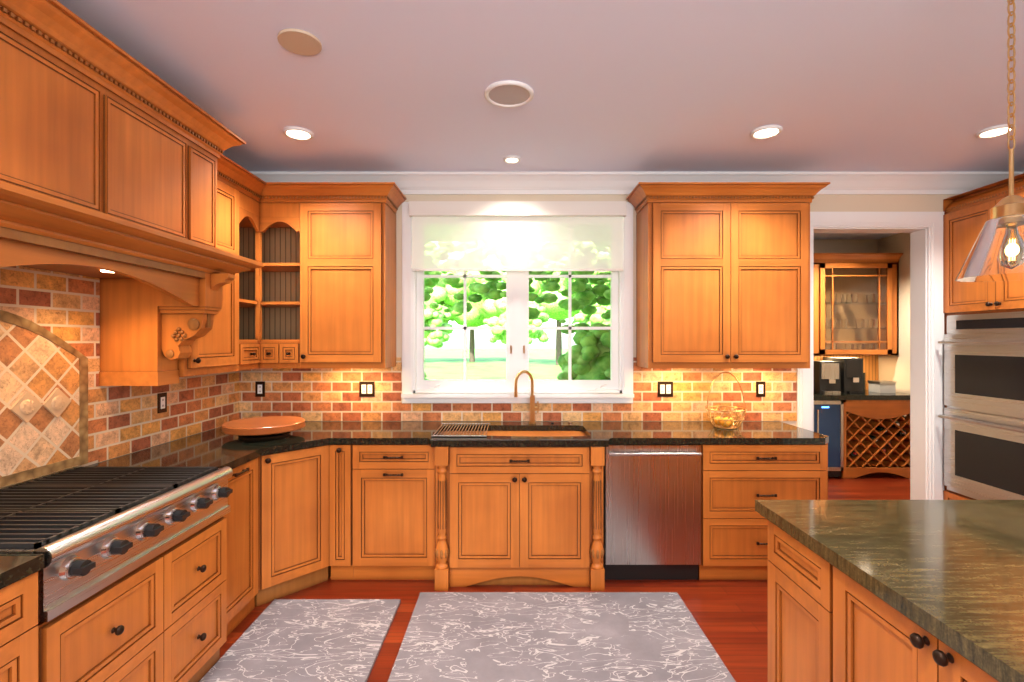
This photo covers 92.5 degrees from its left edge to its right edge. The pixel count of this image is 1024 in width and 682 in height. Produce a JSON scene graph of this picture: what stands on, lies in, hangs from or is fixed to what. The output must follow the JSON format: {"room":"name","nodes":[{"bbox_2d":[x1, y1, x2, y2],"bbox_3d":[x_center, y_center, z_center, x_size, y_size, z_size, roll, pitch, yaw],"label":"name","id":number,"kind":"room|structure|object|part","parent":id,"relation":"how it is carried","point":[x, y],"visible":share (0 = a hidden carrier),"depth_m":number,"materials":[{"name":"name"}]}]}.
{"room":"kitchen","nodes":[
{"label":"kitchen","id":0,"kind":"room"},
{"bbox_2d":[82,460,97,466],"bbox_3d":[-2.150,0.135,0.965,0.140,2.780,5.530,0,0,0],"label":"wall","id":1,"kind":"structure","parent":0,"point":[90,463],"depth_m":2.42,"materials":[{"name":"beige"}]},
{"bbox_2d":[0,0,115,231],"bbox_3d":[-1.818,-0.773,1.625,0.520,0.654,0.532,0,0,0],"label":"upper cabinet","id":2,"kind":"object","parent":1,"relation":"attached to","point":[58,83],"depth_m":1.65,"materials":[{"name":"brown wood"}]},
{"bbox_2d":[0,0,263,438],"bbox_3d":[-1.741,-0.438,1.870,0.672,1.325,1.810,0,0,0],"label":"hood","id":3,"kind":"object","parent":2,"relation":"attached to","point":[114,274],"depth_m":2.05,"materials":[{"name":"brown wood"}]},
{"bbox_2d":[0,56,195,251],"bbox_3d":[-1.818,-0.773,2.115,0.520,0.654,0.532,0,0,0],"label":"upper cabinet","id":4,"kind":"object","parent":1,"relation":"attached to","point":[154,240],"depth_m":2.07,"materials":[{"name":"brown wood"}]},
{"bbox_2d":[88,116,223,259],"bbox_3d":[-1.818,-0.773,2.474,0.520,0.654,0.271,0,0,0],"label":"upper cabinet","id":5,"kind":"object","parent":1,"relation":"attached to","point":[209,138],"depth_m":2.48,"materials":[{"name":"brown wood"}]},
{"bbox_2d":[157,392,166,412],"bbox_3d":[-2.065,0.365,2.895,0.009,0.116,0.070,0,0,0],"label":"electrical outlet plate","id":6,"kind":"object","parent":1,"relation":"attached to","point":[161,397],"depth_m":2.89,"materials":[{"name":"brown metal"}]},
{"bbox_2d":[116,156,243,371],"bbox_3d":[-1.905,-0.473,2.873,0.346,1.254,0.514,0,0,0],"label":"upper cabinet","id":7,"kind":"object","parent":1,"relation":"attached to","point":[172,315],"depth_m":2.49,"materials":[{"name":"brown wood"}]},
{"bbox_3d":[-1.889,-0.385,2.873,0.377,1.150,0.515,0,0,0],"label":"cab door","id":8,"kind":"part","parent":7,"relation":"part of","materials":[{"name":"brown wood"}]},
{"bbox_3d":[-1.612,-1.018,3.006,0.280,0.115,0.792,0,0,0],"label":"cab crown","id":9,"kind":"part","parent":7,"relation":"part of","materials":[{"name":"brown wood"}]},
{"bbox_2d":[220,336,263,371],"bbox_3d":[-1.897,0.090,3.268,0.346,0.200,0.274,0,0,0],"label":"upper cabinet","id":10,"kind":"object","parent":1,"relation":"attached to","point":[253,345],"depth_m":3.34,"materials":[{"name":"brown wood"}]},
{"bbox_2d":[187,190,318,370],"bbox_3d":[-1.776,-0.385,3.429,0.603,1.150,0.595,0,0,0],"label":"corner shelf","id":11,"kind":"object","parent":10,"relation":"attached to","point":[270,230],"depth_m":3.65,"materials":[{"name":"brown wood"}]},
{"bbox_2d":[57,0,1023,241],"bbox_3d":[1.220,-1.295,2.125,6.880,0.080,8.130,0,0,0],"label":"ceiling","id":12,"kind":"structure","parent":0,"point":[712,85],"depth_m":2.36,"materials":[{"name":"white paint"}]},
{"bbox_2d":[283,126,313,140],"bbox_3d":[-1.285,-1.249,2.950,0.171,0.024,0.171,0,0,0],"label":"recessed light","id":13,"kind":"object","parent":12,"relation":"in","point":[298,133],"visible":0.98,"depth_m":2.94,"materials":[{"name":"white"}]},
{"bbox_2d":[277,28,321,55],"bbox_3d":[-0.887,-1.248,2.050,0.169,0.011,0.169,0,0,-45],"label":"ceiling vent","id":14,"kind":"object","parent":12,"relation":"in","point":[297,41],"depth_m":2.04,"materials":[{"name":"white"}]},
{"bbox_2d":[484,80,533,107],"bbox_3d":[-0.015,-1.250,2.485,0.249,0.024,0.249,0,0,-45],"label":"ceiling vent","id":15,"kind":"object","parent":12,"relation":"in","point":[509,94],"depth_m":2.47,"materials":[{"name":"white"}]},
{"bbox_2d":[503,155,520,163],"bbox_3d":[0.000,-1.249,3.370,0.121,0.024,0.121,0,0,0],"label":"recessed light","id":16,"kind":"object","parent":12,"relation":"in","point":[511,159],"visible":1,"depth_m":3.35,"materials":[{"name":"white"}]},
{"bbox_2d":[750,125,782,138],"bbox_3d":[1.520,-1.249,2.930,0.171,0.024,0.171,0,0,0],"label":"recessed light","id":17,"kind":"object","parent":12,"relation":"in","point":[766,132],"visible":1,"depth_m":2.91,"materials":[{"name":"white"}]},
{"bbox_2d":[955,0,1023,281],"bbox_3d":[1.600,-0.730,1.570,0.270,1.049,0.270,0,0,0],"label":"pendant lamp","id":18,"kind":"object","parent":12,"relation":"hanging from","point":[996,253],"visible":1,"depth_m":1.55,"materials":[{"name":"gold metal"}]},
{"bbox_2d":[976,124,1015,138],"bbox_3d":[2.880,-1.249,2.920,0.171,0.024,0.171,0,0,0],"label":"recessed light","id":19,"kind":"object","parent":12,"relation":"in","point":[995,131],"visible":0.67,"depth_m":2.92,"materials":[{"name":"white"}]},
{"bbox_2d":[220,472,909,681],"bbox_3d":[1.220,1.555,2.125,6.880,0.060,8.130,0,0,0],"label":"floor","id":20,"kind":"structure","parent":0,"point":[730,617],"depth_m":2.91,"materials":[{"name":"brown wood"}]},
{"bbox_2d":[0,552,51,681],"bbox_3d":[-1.714,1.077,1.098,0.728,0.894,0.621,0,0,0],"label":"base cabinet","id":21,"kind":"object","parent":20,"relation":"on","point":[26,593],"depth_m":1.37,"materials":[{"name":"brown wood"}]},
{"bbox_2d":[0,468,231,681],"bbox_3d":[-1.714,1.077,1.837,0.728,0.894,0.986,0,0,0],"label":"base cabinet","id":22,"kind":"object","parent":20,"relation":"on","point":[144,594],"depth_m":1.84,"materials":[{"name":"brown wood"}]},
{"bbox_2d":[0,508,119,575],"bbox_3d":[-1.708,0.620,1.314,0.738,0.061,2.028,0,0,0],"label":"countertop","id":23,"kind":"structure","parent":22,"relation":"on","point":[18,546],"depth_m":1.53,"materials":[{"name":"black stone"}]},
{"bbox_2d":[0,514,226,681],"bbox_3d":[-1.698,1.175,1.870,0.759,0.700,0.920,0,0,0],"label":"drawers","id":24,"kind":"object","parent":22,"relation":"in","point":[165,619],"depth_m":1.85,"materials":[{"name":"brown wood"}]},
{"bbox_2d":[48,420,828,479],"bbox_3d":[-0.024,0.620,2.944,4.107,0.061,1.566,0,0,0],"label":"countertop","id":25,"kind":"structure","parent":22,"relation":"on","point":[321,449],"depth_m":3.09,"materials":[{"name":"black stone"}]},
{"bbox_2d":[221,416,304,439],"bbox_3d":[-1.600,0.565,3.170,0.484,0.088,0.484,0,0,0],"label":"tray","id":26,"kind":"object","parent":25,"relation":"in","point":[260,428],"visible":1,"depth_m":3.06,"materials":[{"name":"brown wood"}]},
{"bbox_2d":[431,422,490,437],"bbox_3d":[-0.335,0.604,3.342,0.350,0.012,0.477,0,0,0],"label":"dish rack","id":27,"kind":"object","parent":25,"relation":"in","point":[437,433],"depth_m":3.33,"materials":[{"name":"silver metal"}]},
{"bbox_2d":[514,370,572,423],"bbox_3d":[0.230,0.411,3.588,0.432,0.397,0.116,0,0,0],"label":"faucet","id":28,"kind":"object","parent":25,"relation":"on","point":[532,397],"depth_m":3.60,"materials":[{"name":"gold metal"}]},
{"bbox_2d":[705,372,746,428],"bbox_3d":[1.510,0.412,3.460,0.274,0.394,0.274,0,0,0],"label":"wire fruit basket","id":29,"kind":"object","parent":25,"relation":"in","point":[719,421],"visible":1,"depth_m":3.45,"materials":[{"name":"gold metal"}]},
{"bbox_2d":[232,480,267,630],"bbox_3d":[-1.728,1.087,2.593,0.674,0.874,0.507,0,0,0],"label":"base cabinet","id":30,"kind":"object","parent":20,"relation":"on","point":[249,497],"depth_m":2.69,"materials":[{"name":"brown wood"}]},
{"bbox_2d":[199,599,400,681],"bbox_3d":[-1.018,1.516,1.730,0.735,0.017,2.260,0,0,0],"label":"rug","id":31,"kind":"object","parent":20,"relation":"on","point":[310,640],"visible":1,"depth_m":2.44,"materials":[{"name":"grey fabric"}]},
{"bbox_2d":[268,480,339,601],"bbox_3d":[-1.596,1.087,3.261,0.963,0.874,0.931,0,0,0],"label":"base cabinet","id":32,"kind":"object","parent":20,"relation":"on","point":[304,515],"depth_m":2.97,"materials":[{"name":"brown wood"}]},
{"bbox_2d":[340,480,419,579],"bbox_3d":[-0.766,1.087,3.408,0.580,0.874,0.636,0,0,0],"label":"base cabinet","id":33,"kind":"object","parent":20,"relation":"on","point":[380,519],"depth_m":3.10,"materials":[{"name":"brown wood"}]},
{"bbox_2d":[420,426,607,590],"bbox_3d":[0.016,1.087,3.356,1.102,0.874,0.730,0,0,0],"label":"base cabinet","id":34,"kind":"object","parent":20,"relation":"on","point":[473,532],"depth_m":3.03,"materials":[{"name":"brown wood"}]},
{"bbox_2d":[388,592,735,681],"bbox_3d":[0.220,1.516,1.770,1.540,0.017,2.340,0,0,0],"label":"rug","id":35,"kind":"object","parent":20,"relation":"on","point":[555,637],"visible":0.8,"depth_m":2.47,"materials":[{"name":"grey fabric"}]},
{"bbox_2d":[589,426,701,579],"bbox_3d":[0.890,1.087,3.381,0.602,0.875,0.688,0,0,0],"label":"dishwasher","id":36,"kind":"object","parent":20,"relation":"on","point":[652,490],"depth_m":3.09,"materials":[{"name":"silver metal"}]},
{"bbox_2d":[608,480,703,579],"bbox_3d":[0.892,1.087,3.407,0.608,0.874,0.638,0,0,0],"label":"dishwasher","id":37,"kind":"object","parent":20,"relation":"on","point":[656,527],"depth_m":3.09,"materials":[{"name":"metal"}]},
{"bbox_2d":[704,480,827,579],"bbox_3d":[1.600,1.087,3.407,0.808,0.874,0.638,0,0,0],"label":"base cabinet","id":38,"kind":"object","parent":20,"relation":"on","point":[735,534],"depth_m":3.10,"materials":[{"name":"brown wood"}]},
{"bbox_2d":[813,397,816,432],"bbox_3d":[2.942,1.087,5.728,0.785,0.875,0.637,0,0,0],"label":"base cabinet","id":39,"kind":"object","parent":20,"relation":"on","point":[814,398],"depth_m":5.42,"materials":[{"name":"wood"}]},
{"bbox_2d":[817,401,848,478],"bbox_3d":[3.506,1.090,5.728,0.400,0.870,0.637,0,0,0],"label":"base cabinet","id":40,"kind":"object","parent":20,"relation":"on","point":[832,416],"depth_m":5.42,"materials":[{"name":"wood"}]},
{"bbox_2d":[813,394,843,476],"bbox_3d":[3.482,1.080,5.710,0.355,0.850,0.675,0,0,0],"label":"wine fridge","id":41,"kind":"object","parent":40,"relation":"in","point":[828,413],"depth_m":5.42,"materials":[{"name":"blue glass"}]},
{"bbox_2d":[813,389,909,400],"bbox_3d":[3.534,0.624,5.724,1.968,0.052,0.646,0,0,0],"label":"countertop","id":42,"kind":"structure","parent":40,"relation":"on","point":[874,394],"depth_m":5.40,"materials":[{"name":"black stone"}]},
{"bbox_2d":[813,361,844,392],"bbox_3d":[3.639,0.417,5.777,0.240,0.360,0.420,0,0,0],"label":"coffee maker","id":43,"kind":"object","parent":42,"relation":"on","point":[828,376],"depth_m":5.61,"materials":[{"name":"black plastic"}]},
{"bbox_2d":[821,357,868,392],"bbox_3d":[3.909,0.397,5.777,0.220,0.400,0.420,0,0,0],"label":"coffee maker","id":44,"kind":"object","parent":42,"relation":"on","point":[856,368],"depth_m":5.61,"materials":[{"name":"black plastic"}]},
{"bbox_2d":[849,401,909,478],"bbox_3d":[4.091,1.111,5.560,0.781,0.829,0.261,0,0,0],"label":"wine rack","id":45,"kind":"object","parent":20,"relation":"on","point":[861,415],"depth_m":5.44,"materials":[{"name":"brown wood"}]},
{"bbox_2d":[755,508,1010,681],"bbox_3d":[1.654,1.080,0.777,1.512,0.890,2.074,0,0,0],"label":"kitchen island","id":46,"kind":"object","parent":20,"relation":"on","point":[825,624],"depth_m":1.39,"materials":[{"name":"brown wood"}]},
{"bbox_2d":[755,500,1023,681],"bbox_3d":[1.680,0.648,0.767,1.540,0.105,2.136,0,0,0],"label":"island countertop","id":47,"kind":"structure","parent":46,"relation":"on","point":[957,566],"depth_m":1.36,"materials":[{"name":"green stone"}]},
{"bbox_2d":[938,173,1023,499],"bbox_3d":[3.528,0.225,3.304,0.698,2.600,0.847,0,0,0],"label":"tall cabinet","id":48,"kind":"object","parent":20,"relation":"on","point":[983,343],"visible":0.67,"depth_m":3.40,"materials":[{"name":"brown wood"}]},
{"bbox_2d":[396,195,955,425],"bbox_3d":[1.220,0.135,3.800,6.880,2.780,0.140,0,0,0],"label":"wall","id":49,"kind":"structure","parent":0,"point":[876,203],"depth_m":3.73,"materials":[{"name":"beige paint"}]},
{"bbox_2d":[255,381,264,396],"bbox_3d":[-1.910,0.365,3.716,0.070,0.116,0.008,0,0,0],"label":"electrical outlet plate","id":50,"kind":"object","parent":49,"relation":"attached to","point":[259,385],"depth_m":3.71,"materials":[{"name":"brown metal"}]},
{"bbox_2d":[264,336,283,371],"bbox_3d":[-1.671,0.090,3.543,0.168,0.200,0.351,0,0,0],"label":"upper cabinet","id":51,"kind":"object","parent":49,"relation":"attached to","point":[273,345],"depth_m":3.40,"materials":[{"name":"brown wood"}]},
{"bbox_2d":[284,336,319,371],"bbox_3d":[-1.556,0.090,3.554,0.166,0.200,0.329,0,0,0],"label":"upper cabinet","id":52,"kind":"object","parent":49,"relation":"attached to","point":[290,365],"depth_m":3.40,"materials":[{"name":"brown wood"}]},
{"bbox_2d":[296,184,399,363],"bbox_3d":[-1.175,-0.461,3.554,0.592,1.230,0.345,0,0,0],"label":"upper cabinet","id":53,"kind":"object","parent":49,"relation":"attached to","point":[346,233],"depth_m":3.39,"materials":[{"name":"brown wood"}]},
{"bbox_2d":[359,381,374,396],"bbox_3d":[-1.100,0.365,3.716,0.116,0.116,0.008,0,0,0],"label":"light switch","id":54,"kind":"object","parent":49,"relation":"attached to","point":[367,388],"depth_m":3.71,"materials":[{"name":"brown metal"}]},
{"bbox_2d":[401,201,633,402],"bbox_3d":[0.043,-0.291,3.757,1.751,1.523,0.225,0,0,0],"label":"window","id":55,"kind":"structure","parent":49,"relation":"in","point":[517,218],"depth_m":3.70,"materials":[{"name":"white wood"}]},
{"bbox_3d":[0.043,-0.300,3.802,1.451,1.206,0.004,0,0,0],"label":"glass","id":56,"kind":"part","parent":55,"relation":"part of","materials":[{"name":"clear glass"}]},
{"bbox_2d":[408,201,626,271],"bbox_3d":[0.043,-0.782,3.672,1.619,0.515,0.055,0,0,0],"label":"shade","id":57,"kind":"object","parent":55,"relation":"attached to","point":[417,209],"depth_m":3.68,"materials":[{"name":"beige fabric"}]},
{"bbox_2d":[251,172,1022,194],"bbox_3d":[0.900,-1.185,3.680,5.960,0.140,0.100,0,0,0],"label":"crown molding","id":58,"kind":"structure","parent":49,"relation":"attached to","point":[626,183],"depth_m":3.67,"materials":[{"name":"white wood"}]},
{"bbox_2d":[658,381,672,396],"bbox_3d":[1.163,0.365,3.716,0.116,0.116,0.008,0,0,0],"label":"electrical outlet plate","id":59,"kind":"object","parent":49,"relation":"attached to","point":[665,388],"depth_m":3.71,"materials":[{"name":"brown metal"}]},
{"bbox_2d":[632,184,815,363],"bbox_3d":[1.507,-0.461,3.554,1.125,1.230,0.345,0,0,0],"label":"upper cabinet","id":60,"kind":"object","parent":49,"relation":"attached to","point":[723,270],"depth_m":3.39,"materials":[{"name":"brown wood"}]},
{"bbox_2d":[756,381,764,396],"bbox_3d":[1.886,0.365,3.716,0.070,0.116,0.008,0,0,0],"label":"electrical outlet plate","id":61,"kind":"object","parent":49,"relation":"attached to","point":[760,385],"depth_m":3.71,"materials":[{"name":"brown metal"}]},
{"bbox_2d":[796,212,943,499],"bbox_3d":[2.720,0.273,3.793,1.110,2.505,0.189,0,0,0],"label":"door frame","id":62,"kind":"structure","parent":49,"relation":"attached to","point":[924,230],"depth_m":3.71,"materials":[{"name":"white wood"}]},
{"bbox_2d":[813,239,877,252],"bbox_3d":[3.260,0.135,6.120,2.800,2.780,0.140,0,0,0],"label":"wall","id":63,"kind":"structure","parent":0,"point":[845,245],"depth_m":6.05,"materials":[{"name":"beige paint"}]},
{"bbox_2d":[878,233,909,393],"bbox_3d":[4.590,0.135,4.960,0.140,2.780,2.180,0,0,0],"label":"wall","id":64,"kind":"structure","parent":0,"point":[895,368],"depth_m":5.69,"materials":[{"name":"beige paint"}]},
{"label":"outside","id":65,"kind":"structure","parent":0,"visible":0},
{"bbox_2d":[425,242,609,379],"bbox_3d":[0.000,-4.536,40.000,160.000,13.623,200.000,0,0,0],"label":"garden","id":66,"kind":"object","parent":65,"point":[579,372],"depth_m":13.62,"materials":[{"name":"green plant"}]}
]}

